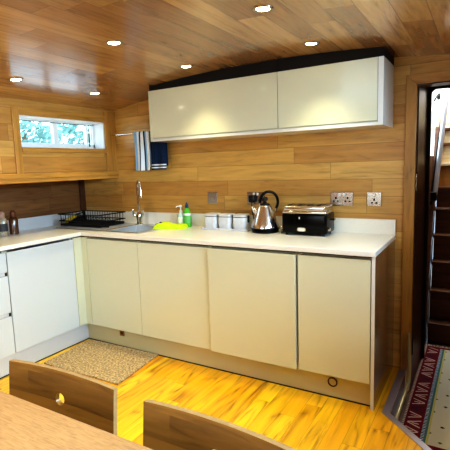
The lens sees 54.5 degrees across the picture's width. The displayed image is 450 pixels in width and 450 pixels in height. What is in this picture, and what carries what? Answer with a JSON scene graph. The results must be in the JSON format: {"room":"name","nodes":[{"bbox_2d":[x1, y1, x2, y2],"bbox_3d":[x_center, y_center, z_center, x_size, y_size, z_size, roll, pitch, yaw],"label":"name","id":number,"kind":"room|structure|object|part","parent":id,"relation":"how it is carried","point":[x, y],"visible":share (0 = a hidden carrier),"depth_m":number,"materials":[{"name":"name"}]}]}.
{"room":"ship interior","nodes":[
{"label":"ship interior","id":0,"kind":"room"},
{"bbox_2d":[0,180,82,238],"bbox_3d":[-2.650,0.530,2.215,0.050,1.370,5.000,3,9,30],"label":"wall","id":1,"kind":"structure","parent":0,"point":[27,200],"depth_m":3.84,"materials":[{"name":"brown wood"}]},
{"bbox_2d":[0,175,118,183],"bbox_3d":[-2.446,-0.128,1.992,0.475,0.030,5.000,3,9,30],"label":"trim","id":2,"kind":"structure","parent":1,"relation":"attached to","point":[15,181],"depth_m":3.41,"materials":[{"name":"brown wood"}]},
{"bbox_2d":[78,180,85,214],"bbox_3d":[-1.367,0.206,4.300,0.021,1.315,0.059,3,9,30],"label":"trim","id":3,"kind":"structure","parent":1,"relation":"attached to","point":[81,183],"depth_m":4.22,"materials":[{"name":"brown wood"}]},
{"bbox_2d":[0,97,112,173],"bbox_3d":[-2.291,-0.453,1.851,0.060,0.650,5.000,3,9,30],"label":"wall","id":4,"kind":"structure","parent":0,"point":[33,162],"depth_m":3.32,"materials":[{"name":"brown wood"}]},
{"bbox_2d":[10,105,23,173],"bbox_3d":[-1.489,-0.610,3.128,0.016,0.480,0.054,3,9,30],"label":"trim","id":5,"kind":"structure","parent":4,"relation":"attached to","point":[13,109],"depth_m":3.12,"materials":[{"name":"brown wood"}]},
{"bbox_2d":[0,170,118,179],"bbox_3d":[-2.247,-0.154,1.870,0.020,0.040,4.999,3,9,30],"label":"trim","id":6,"kind":"structure","parent":4,"relation":"attached to","point":[115,172],"depth_m":3.40,"materials":[{"name":"brown wood"}]},
{"bbox_2d":[18,107,104,122],"bbox_3d":[-1.272,-0.872,3.477,0.016,0.056,0.830,3,9,30],"label":"trim","id":7,"kind":"structure","parent":4,"relation":"attached to","point":[22,110],"depth_m":3.42,"materials":[{"name":"brown wood"}]},
{"bbox_2d":[19,115,104,148],"bbox_3d":[-1.343,-0.734,3.540,0.160,0.234,0.834,3,9,30],"label":"window","id":8,"kind":"structure","parent":4,"relation":"in","point":[40,132],"depth_m":3.58,"materials":[{"name":"white"}]},
{"bbox_3d":[-1.387,-0.739,3.566,0.006,0.195,0.770,3,9,30],"label":"pane","id":9,"kind":"part","parent":8,"relation":"part of","materials":[{"name":"clear glass"}]},
{"bbox_2d":[22,147,106,152],"bbox_3d":[-1.260,-0.600,3.511,0.024,0.034,0.830,3,9,30],"label":"trim","id":10,"kind":"structure","parent":4,"relation":"attached to","point":[24,149],"depth_m":3.46,"materials":[{"name":"brown wood"}]},
{"bbox_2d":[103,111,117,170],"bbox_3d":[-1.024,-0.747,3.909,0.016,0.515,0.126,3,9,30],"label":"trim","id":11,"kind":"structure","parent":4,"relation":"attached to","point":[109,125],"depth_m":3.90,"materials":[{"name":"brown wood"}]},
{"bbox_2d":[0,339,422,449],"bbox_3d":[-1.003,1.269,1.331,3.840,0.030,5.070,3,9,30],"label":"floor","id":12,"kind":"structure","parent":0,"point":[298,419],"depth_m":2.52,"materials":[{"name":"laminate"}]},
{"bbox_2d":[0,251,15,358],"bbox_3d":[-1.877,0.564,2.874,0.593,0.718,0.617,3,9,30],"label":"base cabinet","id":13,"kind":"object","parent":12,"relation":"on","point":[7,344],"visible":1,"depth_m":2.95,"materials":[{"name":"beige laminate"}]},
{"bbox_3d":[-1.640,0.292,2.691,0.019,0.132,0.614,3,9,30],"label":"drawer","id":14,"kind":"part","parent":13,"relation":"part of","materials":[{"name":"white laminate"}]},
{"bbox_3d":[-1.632,0.511,2.720,0.019,0.254,0.614,3,9,30],"label":"drawer","id":15,"kind":"part","parent":13,"relation":"part of","materials":[{"name":"white laminate"}]},
{"bbox_3d":[-1.623,0.798,2.759,0.019,0.268,0.614,3,9,30],"label":"drawer","id":16,"kind":"part","parent":13,"relation":"part of","materials":[{"name":"white laminate"}]},
{"bbox_2d":[4,238,79,352],"bbox_3d":[-1.577,0.486,3.378,0.592,0.718,0.561,3,9,30],"label":"base cabinet","id":17,"kind":"object","parent":12,"relation":"on","point":[41,277],"visible":0.95,"depth_m":3.20,"materials":[{"name":"beige laminate"}]},
{"bbox_2d":[0,323,88,378],"bbox_3d":[-1.582,0.987,2.913,0.019,0.149,1.753,3,9,30],"label":"plinth","id":18,"kind":"object","parent":12,"relation":"on","point":[36,353],"visible":0.8,"depth_m":3.31,"materials":[{"name":"grey laminate"}]},
{"bbox_2d":[9,359,116,434],"bbox_3d":[-0.574,0.857,1.129,0.430,0.811,0.479,2,9,28],"label":"dining chair","id":19,"kind":"object","parent":12,"relation":"on","point":[87,400],"visible":0.57,"depth_m":1.26,"materials":[{"name":"brown wood"}]},
{"bbox_2d":[0,391,152,449],"bbox_3d":[-0.595,0.944,0.755,1.400,0.740,0.988,3,9,30],"label":"dining table","id":20,"kind":"object","parent":12,"relation":"on","point":[24,425],"visible":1,"depth_m":1.09,"materials":[{"name":"laminate"}]},
{"bbox_2d":[44,339,157,384],"bbox_3d":[-0.904,0.992,3.223,0.748,0.012,0.488,3,9,30],"label":"door mat","id":21,"kind":"object","parent":12,"relation":"on","point":[111,363],"visible":0.97,"depth_m":3.19,"materials":[{"name":"beige carpet"}]},
{"bbox_2d":[86,237,142,334],"bbox_3d":[-0.712,0.425,3.621,0.530,0.718,0.588,3,9,30],"label":"base cabinet","id":22,"kind":"object","parent":12,"relation":"on","point":[113,266],"visible":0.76,"depth_m":3.36,"materials":[{"name":"beige"}]},
{"bbox_2d":[72,237,92,325],"bbox_3d":[-1.139,0.455,3.501,0.075,0.718,0.095,3,9,30],"label":"post","id":23,"kind":"object","parent":22,"relation":"attached to","point":[79,243],"visible":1,"depth_m":3.51,"materials":[{"name":"beige"}]},
{"bbox_2d":[137,241,210,349],"bbox_3d":[-0.218,0.447,3.330,0.615,0.718,0.588,3,9,30],"label":"base cabinet","id":24,"kind":"object","parent":12,"relation":"on","point":[173,277],"visible":0.72,"depth_m":3.07,"materials":[{"name":"beige laminate"}]},
{"bbox_2d":[143,399,296,449],"bbox_3d":[-0.128,0.878,0.859,0.430,0.811,0.479,3,9,33],"label":"dining chair","id":25,"kind":"object","parent":12,"relation":"on","point":[166,426],"visible":0.99,"depth_m":1.03,"materials":[{"name":"brown wood"}]},
{"bbox_2d":[88,323,369,406],"bbox_3d":[-0.150,0.918,3.068,2.291,0.149,0.019,3,9,30],"label":"plinth","id":26,"kind":"object","parent":12,"relation":"on","point":[347,390],"visible":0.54,"depth_m":2.91,"materials":[{"name":"beige laminate"}]},
{"bbox_2d":[328,377,336,386],"bbox_3d":[0.638,0.932,2.591,0.060,0.060,0.008,3,9,30],"label":"light","id":27,"kind":"object","parent":26,"relation":"attached to","point":[332,382],"visible":1,"depth_m":2.59,"materials":[{"name":"brown metal"}]},
{"bbox_2d":[207,246,298,369],"bbox_3d":[0.309,0.472,3.013,0.614,0.718,0.601,3,9,30],"label":"base cabinet","id":28,"kind":"object","parent":12,"relation":"on","point":[253,293],"visible":0.81,"depth_m":2.74,"materials":[{"name":"beige laminate"}]},
{"bbox_2d":[297,253,371,383],"bbox_3d":[0.765,0.491,2.752,0.425,0.718,0.588,3,9,30],"label":"base cabinet","id":29,"kind":"object","parent":12,"relation":"on","point":[334,291],"visible":0.86,"depth_m":2.49,"materials":[{"name":"beige"}]},
{"bbox_2d":[370,240,394,410],"bbox_3d":[0.962,0.569,2.650,0.021,0.879,0.599,3,9,30],"label":"end panel","id":30,"kind":"object","parent":12,"relation":"on","point":[383,265],"visible":0.86,"depth_m":2.55,"materials":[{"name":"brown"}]},
{"bbox_2d":[382,368,431,449],"bbox_3d":[1.040,1.082,2.092,0.336,0.005,1.702,-2,8,0],"label":"trim","id":31,"kind":"structure","parent":12,"relation":"on","point":[390,400],"depth_m":2.43,"materials":[{"name":"silver metal"}]},
{"bbox_2d":[0,0,449,110],"bbox_3d":[-0.863,-0.707,0.962,3.640,0.206,5.100,3,9,30],"label":"ceiling","id":32,"kind":"structure","parent":0,"point":[59,49],"depth_m":2.20,"materials":[{"name":"brown wood"}]},
{"bbox_2d":[8,77,23,81],"bbox_3d":[-1.302,-0.905,2.719,0.091,0.017,0.092,4,9,36],"label":"recessed light","id":33,"kind":"object","parent":32,"relation":"in","point":[12,79],"visible":1,"depth_m":2.71,"materials":[{"name":"silver metal"}]},
{"bbox_2d":[89,91,100,94],"bbox_3d":[-0.979,-0.990,3.282,0.091,0.017,0.092,2,8,25],"label":"recessed light","id":34,"kind":"object","parent":32,"relation":"in","point":[93,92],"visible":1,"depth_m":3.27,"materials":[{"name":"silver metal"}]},
{"bbox_2d":[105,40,122,45],"bbox_3d":[-0.574,-0.941,2.256,0.092,0.010,0.092,4,9,36],"label":"recessed light","id":35,"kind":"object","parent":32,"relation":"in","point":[108,42],"visible":1,"depth_m":2.25,"materials":[{"name":"white glass"}]},
{"bbox_2d":[179,64,192,68],"bbox_3d":[-0.252,-1.028,2.830,0.092,0.010,0.092,4,9,36],"label":"recessed light","id":36,"kind":"object","parent":32,"relation":"in","point":[184,66],"visible":1,"depth_m":2.82,"materials":[{"name":"silver metal"}]},
{"bbox_2d":[252,4,273,12],"bbox_3d":[0.159,-0.909,1.837,0.092,0.010,0.092,4,9,36],"label":"recessed light","id":37,"kind":"object","parent":32,"relation":"in","point":[263,8],"visible":1,"depth_m":1.82,"materials":[{"name":"silver metal"}]},
{"bbox_2d":[303,41,318,45],"bbox_3d":[0.471,-0.994,2.393,0.092,0.010,0.092,4,9,36],"label":"recessed light","id":38,"kind":"object","parent":32,"relation":"in","point":[307,43],"visible":1,"depth_m":2.38,"materials":[{"name":"white glass"}]},
{"bbox_2d":[84,54,449,391],"bbox_3d":[0.252,-0.029,3.366,3.840,2.220,0.050,3,9,30],"label":"wall","id":39,"kind":"structure","parent":0,"point":[301,168],"depth_m":3.19,"materials":[{"name":"brown wood"}]},
{"bbox_2d":[111,132,149,136],"bbox_3d":[-0.713,-0.790,3.754,0.655,0.024,0.068,3,9,30],"label":"towel rail","id":40,"kind":"object","parent":39,"relation":"attached to","point":[119,135],"visible":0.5,"depth_m":3.83,"materials":[{"name":"silver metal"}]},
{"bbox_2d":[134,131,151,170],"bbox_3d":[-0.702,-0.632,3.732,0.179,0.333,0.054,3,9,30],"label":"tea towel","id":41,"kind":"object","parent":40,"relation":"hanging from","point":[141,138],"visible":0.99,"depth_m":3.72,"materials":[{"name":"fabric"}]},
{"bbox_2d":[149,131,167,169],"bbox_3d":[-0.557,-0.628,3.647,0.163,0.328,0.054,3,9,30],"label":"tea towel","id":42,"kind":"object","parent":40,"relation":"hanging from","point":[159,152],"visible":0.62,"depth_m":3.64,"materials":[{"name":"blue fabric"}]},
{"bbox_2d":[0,210,395,256],"bbox_3d":[-0.718,0.124,2.575,2.878,0.130,2.318,3,9,30],"label":"countertop","id":43,"kind":"structure","parent":39,"relation":"attached to","point":[349,236],"depth_m":2.98,"materials":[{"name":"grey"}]},
{"bbox_2d":[0,211,8,235],"bbox_3d":[-1.729,-0.011,3.394,0.069,0.190,0.069,3,9,30],"label":"bottle","id":44,"kind":"object","parent":43,"relation":"on","point":[3,221],"visible":1,"depth_m":3.37,"materials":[{"name":"beige"}]},
{"bbox_2d":[9,210,18,234],"bbox_3d":[-1.675,-0.021,3.456,0.068,0.190,0.068,3,9,30],"label":"bottle","id":45,"kind":"object","parent":43,"relation":"on","point":[13,221],"visible":1,"depth_m":3.43,"materials":[{"name":"brown"}]},
{"bbox_2d":[0,236,78,251],"bbox_3d":[-1.609,0.200,2.777,0.012,0.011,1.700,3,9,30],"label":"channel","id":46,"kind":"object","parent":43,"relation":"attached to","point":[77,236],"visible":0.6,"depth_m":3.17,"materials":[{"name":"grey"}]},
{"bbox_2d":[53,223,159,233],"bbox_3d":[-0.934,0.074,3.700,0.965,0.133,0.480,3,9,30],"label":"sink","id":47,"kind":"object","parent":43,"relation":"in","point":[131,228],"visible":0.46,"depth_m":3.66,"materials":[{"name":"silver metal"}]},
{"bbox_2d":[58,210,125,227],"bbox_3d":[-1.138,-0.055,3.837,0.594,0.108,0.318,3,9,30],"label":"dish rack","id":48,"kind":"object","parent":47,"relation":"on","point":[81,220],"visible":0.99,"depth_m":3.81,"materials":[{"name":"black metal"}]},
{"bbox_2d":[65,212,83,222],"bbox_3d":[-1.317,-0.066,3.810,0.186,0.100,0.039,1,8,19],"label":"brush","id":49,"kind":"object","parent":48,"relation":"in","point":[72,216],"visible":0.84,"depth_m":3.80,"materials":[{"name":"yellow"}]},
{"bbox_2d":[61,220,123,227],"bbox_3d":[-1.130,-0.012,3.839,0.580,0.022,0.290,3,9,30],"label":"drip tray","id":50,"kind":"object","parent":48,"relation":"on","point":[94,224],"depth_m":3.77,"materials":[{"name":"black plastic"}]},
{"bbox_3d":[-0.709,0.092,3.537,0.324,0.126,0.339,3,9,30],"label":"bowl","id":51,"kind":"part","parent":47,"relation":"part of","materials":[{"name":"silver metal"}]},
{"bbox_2d":[132,180,143,224],"bbox_3d":[-0.730,-0.194,3.742,0.074,0.386,0.168,-8,10,-37],"label":"tap","id":52,"kind":"object","parent":43,"relation":"on","point":[139,216],"visible":1,"depth_m":3.76,"materials":[{"name":"silver metal"}]},
{"bbox_3d":[-0.727,-0.244,3.715,0.026,0.280,0.129,-5,8,-23],"label":"spout","id":53,"kind":"part","parent":52,"relation":"part of","materials":[{"name":"silver metal"}]},
{"bbox_2d":[153,221,187,228],"bbox_3d":[-0.434,-0.002,3.516,0.274,0.052,0.149,0,8,16],"label":"cleaning cloth","id":54,"kind":"object","parent":43,"relation":"on","point":[164,225],"visible":0.98,"depth_m":3.46,"materials":[{"name":"yellow fabric"}]},
{"bbox_2d":[176,205,183,223],"bbox_3d":[-0.364,-0.077,3.595,0.061,0.176,0.061,3,9,30],"label":"soap dispenser","id":55,"kind":"object","parent":43,"relation":"on","point":[180,214],"visible":0.77,"depth_m":3.58,"materials":[{"name":"grey plastic"}]},
{"bbox_2d":[183,202,191,226],"bbox_3d":[-0.308,-0.085,3.550,0.073,0.200,0.055,3,9,30],"label":"bottle","id":56,"kind":"object","parent":43,"relation":"on","point":[187,219],"visible":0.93,"depth_m":3.53,"materials":[{"name":"green plastic"}]},
{"bbox_2d":[201,226,251,231],"bbox_3d":[0.023,0.025,3.343,0.404,0.016,0.139,3,9,30],"label":"tray","id":57,"kind":"object","parent":43,"relation":"on","point":[204,227],"visible":0.48,"depth_m":3.27,"materials":[{"name":"white"}]},
{"bbox_2d":[204,212,220,227],"bbox_3d":[-0.089,-0.036,3.400,0.116,0.116,0.112,3,9,30],"label":"canister","id":58,"kind":"object","parent":57,"relation":"on","point":[211,219],"visible":0.7,"depth_m":3.35,"materials":[{"name":"ceramic"}]},
{"bbox_3d":[-0.093,-0.084,3.395,0.112,0.020,0.112,3,9,30],"label":"lid","id":59,"kind":"part","parent":58,"relation":"part of","materials":[{"name":"grey metal"}]},
{"bbox_2d":[218,213,234,228],"bbox_3d":[0.018,-0.031,3.337,0.116,0.116,0.112,3,9,30],"label":"canister","id":60,"kind":"object","parent":57,"relation":"on","point":[225,220],"visible":0.75,"depth_m":3.29,"materials":[{"name":"silver"}]},
{"bbox_3d":[0.015,-0.079,3.332,0.112,0.020,0.112,3,9,30],"label":"lid","id":61,"kind":"part","parent":60,"relation":"part of","materials":[{"name":"grey metal"}]},
{"bbox_2d":[233,213,250,228],"bbox_3d":[0.128,-0.026,3.273,0.116,0.116,0.112,3,9,30],"label":"canister","id":62,"kind":"object","parent":57,"relation":"on","point":[240,220],"visible":0.97,"depth_m":3.23,"materials":[{"name":"silver"}]},
{"bbox_3d":[0.124,-0.074,3.267,0.112,0.020,0.112,3,9,30],"label":"lid","id":63,"kind":"part","parent":62,"relation":"part of","materials":[{"name":"grey metal"}]},
{"bbox_2d":[83,236,371,257],"bbox_3d":[-0.168,0.130,2.939,2.253,0.011,0.012,3,9,30],"label":"channel","id":64,"kind":"object","parent":43,"relation":"attached to","point":[83,236],"visible":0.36,"depth_m":2.78,"materials":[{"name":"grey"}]},
{"bbox_2d":[251,190,279,233],"bbox_3d":[0.286,-0.098,3.130,0.209,0.298,0.209,3,9,30],"label":"kettle","id":65,"kind":"object","parent":43,"relation":"on","point":[265,221],"visible":1,"depth_m":3.08,"materials":[{"name":"silver metal"}]},
{"bbox_3d":[0.227,-0.101,3.143,0.069,0.078,0.054,3,9,30],"label":"spout","id":66,"kind":"part","parent":65,"relation":"part of","materials":[{"name":"silver metal"}]},
{"bbox_3d":[0.284,-0.173,3.120,0.072,0.060,0.072,3,9,30],"label":"lid knob","id":67,"kind":"part","parent":65,"relation":"part of","materials":[{"name":"black plastic"}]},
{"bbox_3d":[0.313,-0.180,3.122,0.124,0.135,0.098,3,9,30],"label":"handle","id":68,"kind":"part","parent":65,"relation":"part of","materials":[{"name":"black plastic"}]},
{"bbox_2d":[281,203,335,235],"bbox_3d":[0.567,-0.042,2.982,0.358,0.207,0.192,3,9,30],"label":"toaster","id":69,"kind":"object","parent":43,"relation":"on","point":[302,218],"visible":1,"depth_m":2.91,"materials":[{"name":"black metal"}]},
{"bbox_3d":[0.566,-0.118,2.974,0.290,0.035,0.163,3,9,30],"label":"plate","id":70,"kind":"part","parent":69,"relation":"part of","materials":[{"name":"silver metal"}]},
{"bbox_2d":[208,192,217,203],"bbox_3d":[-0.099,-0.218,3.510,0.090,0.092,0.012,3,9,30],"label":"wall socket","id":71,"kind":"object","parent":39,"relation":"attached to","point":[212,196],"visible":1,"depth_m":3.51,"materials":[{"name":"silver metal"}]},
{"bbox_2d":[148,59,294,142],"bbox_3d":[-0.039,-0.864,3.186,1.056,0.456,0.329,3,9,30],"label":"upper cabinet","id":72,"kind":"object","parent":39,"relation":"attached to","point":[237,102],"visible":0.97,"depth_m":3.02,"materials":[{"name":"beige laminate"}]},
{"bbox_3d":[-0.485,-0.844,3.455,0.018,0.376,0.329,3,9,30],"label":"panel","id":73,"kind":"part","parent":72,"relation":"part of","materials":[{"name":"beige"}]},
{"bbox_3d":[-0.108,-0.817,3.053,1.035,0.350,0.019,3,9,30],"label":"door","id":74,"kind":"part","parent":72,"relation":"part of","materials":[{"name":"beige"}]},
{"bbox_3d":[-0.023,-0.648,3.211,1.038,0.020,0.323,3,9,30],"label":"rail","id":75,"kind":"part","parent":72,"relation":"part of","materials":[{"name":"white"}]},
{"bbox_2d":[247,192,264,203],"bbox_3d":[0.235,-0.203,3.313,0.150,0.094,0.012,3,9,30],"label":"wall socket","id":76,"kind":"object","parent":39,"relation":"attached to","point":[257,194],"visible":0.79,"depth_m":3.31,"materials":[{"name":"silver metal"}]},
{"bbox_2d":[248,195,254,219],"bbox_3d":[0.236,-0.099,3.292,0.134,0.252,0.041,6,11,44],"label":"plug","id":77,"kind":"object","parent":76,"relation":"in","point":[251,198],"visible":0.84,"depth_m":3.29,"materials":[{"name":"black plastic"}]},
{"bbox_2d":[277,47,393,134],"bbox_3d":[0.695,-0.831,2.755,0.646,0.455,0.329,3,9,30],"label":"upper cabinet","id":78,"kind":"object","parent":39,"relation":"attached to","point":[345,90],"visible":1,"depth_m":2.61,"materials":[{"name":"beige laminate"}]},
{"bbox_3d":[0.605,-0.784,2.634,0.613,0.350,0.019,3,9,30],"label":"door","id":79,"kind":"part","parent":78,"relation":"part of","materials":[{"name":"beige laminate"}]},
{"bbox_3d":[0.690,-0.616,2.792,0.616,0.020,0.323,3,9,30],"label":"rail","id":80,"kind":"part","parent":78,"relation":"part of","materials":[{"name":"white"}]},
{"bbox_3d":[0.962,-0.779,2.604,0.030,0.376,0.329,3,9,30],"label":"panel","id":81,"kind":"part","parent":78,"relation":"part of","materials":[{"name":"white laminate"}]},
{"bbox_2d":[331,192,352,205],"bbox_3d":[0.797,-0.178,2.982,0.156,0.094,0.012,3,9,30],"label":"wall socket","id":82,"kind":"object","parent":39,"relation":"attached to","point":[337,198],"visible":0.95,"depth_m":2.98,"materials":[{"name":"silver metal"}]},
{"bbox_2d":[367,192,381,205],"bbox_3d":[0.983,-0.170,2.873,0.094,0.094,0.012,3,9,30],"label":"wall socket","id":83,"kind":"object","parent":39,"relation":"attached to","point":[373,198],"visible":1,"depth_m":2.87,"materials":[{"name":"silver metal"}]},
{"bbox_2d":[394,70,449,419],"bbox_3d":[1.469,0.070,2.628,0.740,2.140,1.120,3,9,30],"label":"door frame","id":84,"kind":"structure","parent":39,"relation":"in","point":[417,85],"depth_m":2.83,"materials":[{"name":"brown wood"}]},
{"bbox_3d":[1.081,0.905,2.650,0.029,0.337,0.546,3,9,30],"label":"edge rail","id":85,"kind":"part","parent":84,"relation":"part of","materials":[{"name":"silver metal"}]},
{"bbox_2d":[398,338,449,422],"bbox_3d":[2.009,1.042,3.454,0.820,0.040,4.700,3,9,30],"label":"floor","id":86,"kind":"structure","parent":0,"point":[401,416],"depth_m":2.90,"materials":[{"name":"grey"}]},
{"bbox_2d":[402,344,449,449],"bbox_3d":[1.558,1.106,2.885,0.577,0.009,1.519,3,9,30],"label":"rug","id":87,"kind":"object","parent":86,"relation":"on","point":[427,412],"visible":0.94,"depth_m":2.78,"materials":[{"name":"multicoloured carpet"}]},
{"bbox_2d":[425,115,449,344],"bbox_3d":[2.131,-0.006,3.748,0.667,1.950,0.880,3,9,30],"label":"stairs","id":88,"kind":"structure","parent":86,"relation":"on","point":[437,322],"depth_m":3.79,"materials":[{"name":"brown wood"}]},
{"bbox_2d":[430,88,449,204],"bbox_3d":[1.787,-0.752,3.653,0.094,1.136,0.425,4,10,39],"label":"stair handrail","id":89,"kind":"object","parent":88,"relation":"attached to","point":[440,141],"visible":0.97,"depth_m":3.60,"materials":[{"name":"silver metal"}]},
{"bbox_2d":[428,156,432,228],"bbox_3d":[1.740,-0.381,3.777,0.060,2.790,2.250,3,9,30],"label":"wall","id":90,"kind":"structure","parent":0,"point":[431,157],"depth_m":3.81,"materials":[{"name":"brown wood"}]},
{"bbox_2d":[391,375,404,415],"bbox_3d":[1.049,1.171,2.123,0.322,0.120,1.686,-2,8,1],"label":"trim","id":91,"kind":"structure","parent":90,"relation":"attached to","point":[396,403],"depth_m":2.71,"materials":[{"name":"grey metal"}]},
{"bbox_2d":[421,85,449,358],"bbox_3d":[1.762,-0.022,3.120,0.671,2.172,0.040,3,9,30],"label":"door","id":92,"kind":"structure","parent":90,"relation":"in","point":[430,89],"depth_m":3.24,"materials":[{"name":"black wood"}]},
{"bbox_2d":[430,89,449,155],"bbox_3d":[2.487,-1.360,4.538,2.500,1.700,0.060,3,9,30],"label":"wall","id":93,"kind":"structure","parent":0,"point":[438,104],"depth_m":4.65,"materials":[{"name":"white paint"}]},
{"bbox_2d":[431,110,438,124],"bbox_3d":[2.217,-1.151,4.683,0.145,0.155,0.021,3,9,30],"label":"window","id":94,"kind":"structure","parent":93,"relation":"in","point":[435,113],"depth_m":4.66,"materials":[{"name":"white"}]},
{"bbox_2d":[431,100,449,128],"bbox_3d":[2.158,-1.177,4.703,1.680,0.285,0.040,3,9,30],"label":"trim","id":95,"kind":"structure","parent":93,"relation":"attached to","point":[448,110],"depth_m":4.59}
]}

